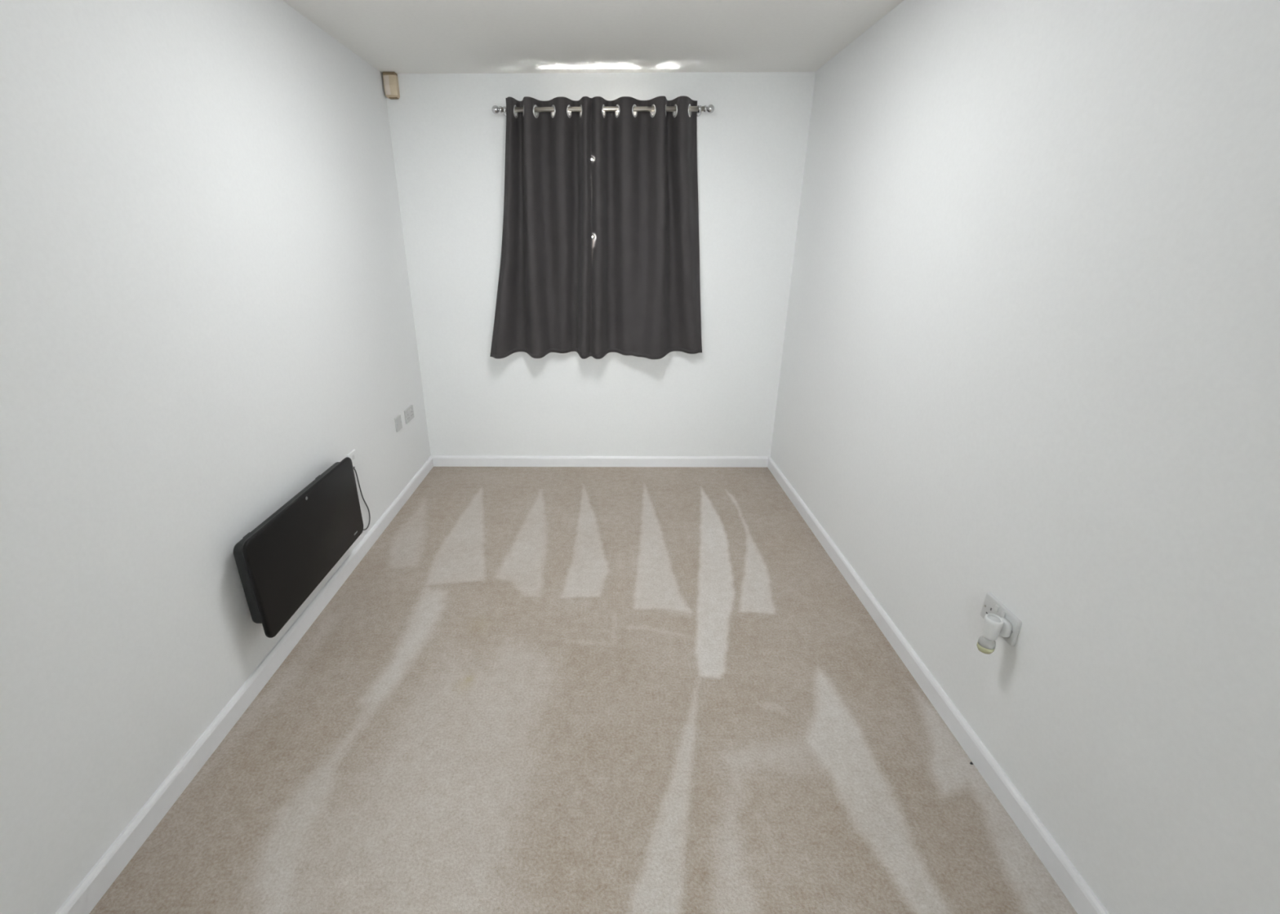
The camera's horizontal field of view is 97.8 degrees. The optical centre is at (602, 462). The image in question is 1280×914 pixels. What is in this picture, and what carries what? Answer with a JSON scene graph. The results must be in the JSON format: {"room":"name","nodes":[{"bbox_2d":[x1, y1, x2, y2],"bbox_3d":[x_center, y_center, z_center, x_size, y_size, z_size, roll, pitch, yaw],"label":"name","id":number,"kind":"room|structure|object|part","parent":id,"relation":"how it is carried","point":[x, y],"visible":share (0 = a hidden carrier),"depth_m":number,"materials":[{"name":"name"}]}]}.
{"room":"empty bedroom","nodes":[
{"label":"empty bedroom","id":0,"kind":"room"},
{"bbox_2d":[0,0,431,913],"bbox_3d":[-1.325,-0.245,1.527,0.120,2.420,4.729,0,22,1],"label":"wall","id":1,"kind":"structure","parent":0,"point":[206,305],"depth_m":1.57,"materials":[{"name":"white paint"}]},
{"bbox_2d":[54,455,433,913],"bbox_3d":[-1.256,0.823,1.955,0.015,0.078,4.489,0,22,1],"label":"baseboard","id":2,"kind":"structure","parent":1,"relation":"attached to","point":[95,885],"depth_m":1.77,"materials":[{"name":"white wood"}]},
{"bbox_2d":[233,457,370,638],"bbox_3d":[-1.211,0.297,2.405,0.093,0.489,1.061,0,22,1],"label":"heater","id":3,"kind":"object","parent":1,"relation":"attached to","point":[281,562],"visible":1,"depth_m":2.15,"materials":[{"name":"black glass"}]},
{"bbox_3d":[-1.209,0.285,2.274,0.048,0.323,0.787,0,22,1],"label":"casing","id":4,"kind":"part","parent":3,"relation":"part of","materials":[{"name":"black metal"}]},
{"bbox_3d":[-1.235,0.208,2.790,0.015,0.368,0.283,-1,22,-3],"label":"power cord","id":5,"kind":"part","parent":3,"relation":"part of","materials":[{"name":"black plastic"}]},
{"bbox_2d":[346,449,358,468],"bbox_3d":[-1.246,-0.012,2.784,0.014,0.086,0.086,0,22,1],"label":"fused spur","id":6,"kind":"object","parent":1,"relation":"attached to","point":[353,455],"visible":0.8,"depth_m":2.79,"materials":[{"name":"white plastic"}]},
{"bbox_2d":[394,414,402,431],"bbox_3d":[-1.241,-0.239,3.390,0.010,0.086,0.086,0,22,1],"label":"wall socket","id":7,"kind":"object","parent":1,"relation":"attached to","point":[397,420],"visible":1,"depth_m":3.38,"materials":[{"name":"grey plastic"}]},
{"bbox_2d":[404,404,413,423],"bbox_3d":[-1.238,-0.311,3.573,0.012,0.086,0.146,0,22,1],"label":"wall socket","id":8,"kind":"object","parent":1,"relation":"attached to","point":[408,412],"visible":1,"depth_m":3.56,"materials":[{"name":"grey plastic"}]},
{"bbox_2d":[88,466,1077,913],"bbox_3d":[-0.042,0.862,1.957,2.444,0.001,4.489,0,22,1],"label":"floor","id":9,"kind":"structure","parent":0,"point":[537,690],"depth_m":1.84,"materials":[{"name":"beige carpet"}]},
{"bbox_2d":[282,0,904,73],"bbox_3d":[-0.046,-1.421,1.040,2.684,0.120,4.729,0,22,1],"label":"ceiling","id":10,"kind":"structure","parent":0,"point":[397,36],"depth_m":2.54,"materials":[{"name":"paint"}]},
{"bbox_2d":[386,71,815,457],"bbox_3d":[-0.020,-1.107,3.666,2.444,2.420,0.150,0,22,1],"label":"wall","id":11,"kind":"structure","parent":0,"point":[448,142],"depth_m":3.56,"materials":[{"name":"white paint"}]},
{"bbox_2d":[382,71,399,99],"bbox_3d":[-1.199,-2.137,3.156,0.072,0.124,0.052,0,22,1],"label":"sensor","id":12,"kind":"object","parent":11,"relation":"attached to","point":[390,79],"visible":1,"depth_m":3.14,"materials":[{"name":"plastic"}]},
{"bbox_2d":[432,455,768,467],"bbox_3d":[-0.019,-0.008,4.018,2.414,0.078,0.015,0,22,1],"label":"baseboard","id":13,"kind":"structure","parent":11,"relation":"attached to","point":[437,460],"depth_m":4.01,"materials":[{"name":"white wood"}]},
{"bbox_2d":[491,104,714,116],"bbox_3d":[0.002,-2.002,3.167,1.254,0.048,0.106,0,22,1],"label":"pole","id":14,"kind":"object","parent":11,"relation":"attached to","point":[495,109],"visible":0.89,"depth_m":3.13,"materials":[{"name":"silver metal"}]},
{"bbox_2d":[489,96,592,359],"bbox_3d":[-0.398,-1.365,3.390,0.676,1.450,0.121,0,22,1],"label":"curtain","id":15,"kind":"object","parent":14,"relation":"hanging from","point":[544,305],"visible":0.97,"depth_m":3.38,"materials":[{"name":"grey fabric"}]},
{"bbox_3d":[0.002,-1.991,3.138,1.140,0.025,0.025,0,22,1],"label":"rod","id":16,"kind":"part","parent":14,"relation":"part of","materials":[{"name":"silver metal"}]},
{"bbox_2d":[591,96,702,359],"bbox_3d":[0.280,-1.363,3.385,0.750,1.452,0.124,0,22,1],"label":"curtain","id":17,"kind":"object","parent":14,"relation":"hanging from","point":[646,286],"visible":0.96,"depth_m":3.37,"materials":[{"name":"grey fabric"}]},
{"bbox_2d":[697,105,701,112],"bbox_3d":[0.545,-1.990,3.133,0.016,0.032,0.033,0,22,1],"label":"curtain ring","id":18,"kind":"object","parent":14,"relation":"on","point":[699,106],"depth_m":3.12,"materials":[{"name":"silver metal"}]},
{"bbox_2d":[770,0,1279,913],"bbox_3d":[1.238,-0.239,1.500,0.120,2.420,4.729,0,22,1],"label":"wall","id":19,"kind":"structure","parent":0,"point":[1030,360],"depth_m":1.39,"materials":[{"name":"white paint"}]},
{"bbox_2d":[767,456,1109,913],"bbox_3d":[1.173,0.829,1.930,0.015,0.078,4.489,0,22,1],"label":"baseboard","id":20,"kind":"structure","parent":19,"relation":"attached to","point":[1072,884],"depth_m":1.77,"materials":[{"name":"white wood"}]},
{"bbox_2d":[980,592,1022,646],"bbox_3d":[1.172,0.460,1.645,0.012,0.086,0.146,0,22,1],"label":"wall socket","id":21,"kind":"object","parent":19,"relation":"attached to","point":[991,605],"visible":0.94,"depth_m":1.63,"materials":[{"name":"white plastic"}]},
{"bbox_2d":[976,613,1012,653],"bbox_3d":[1.137,0.501,1.623,0.063,0.118,0.050,0,22,1],"label":"air freshener","id":22,"kind":"object","parent":21,"relation":"attached to","point":[993,625],"visible":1,"depth_m":1.60,"materials":[{"name":"white plastic"}]},
{"bbox_2d":[977,635,995,649],"bbox_3d":[1.128,0.521,1.631,0.044,0.028,0.044,0,22,1],"label":"bottle","id":23,"kind":"object","parent":22,"relation":"on","point":[984,642],"depth_m":1.62,"materials":[{"name":"clear glass"}]},
{"bbox_2d":[994,604,999,612],"bbox_3d":[1.167,0.431,1.650,0.004,0.018,0.013,0,22,1],"label":"rocker switch","id":24,"kind":"object","parent":21,"relation":"attached to","point":[996,606],"depth_m":1.65,"materials":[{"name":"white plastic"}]},
{"bbox_2d":[1000,610,1005,617],"bbox_3d":[1.167,0.443,1.622,0.004,0.018,0.013,0,22,1],"label":"rocker switch","id":25,"kind":"object","parent":21,"relation":"attached to","point":[1002,612],"depth_m":1.62,"materials":[{"name":"white plastic"}]}
]}

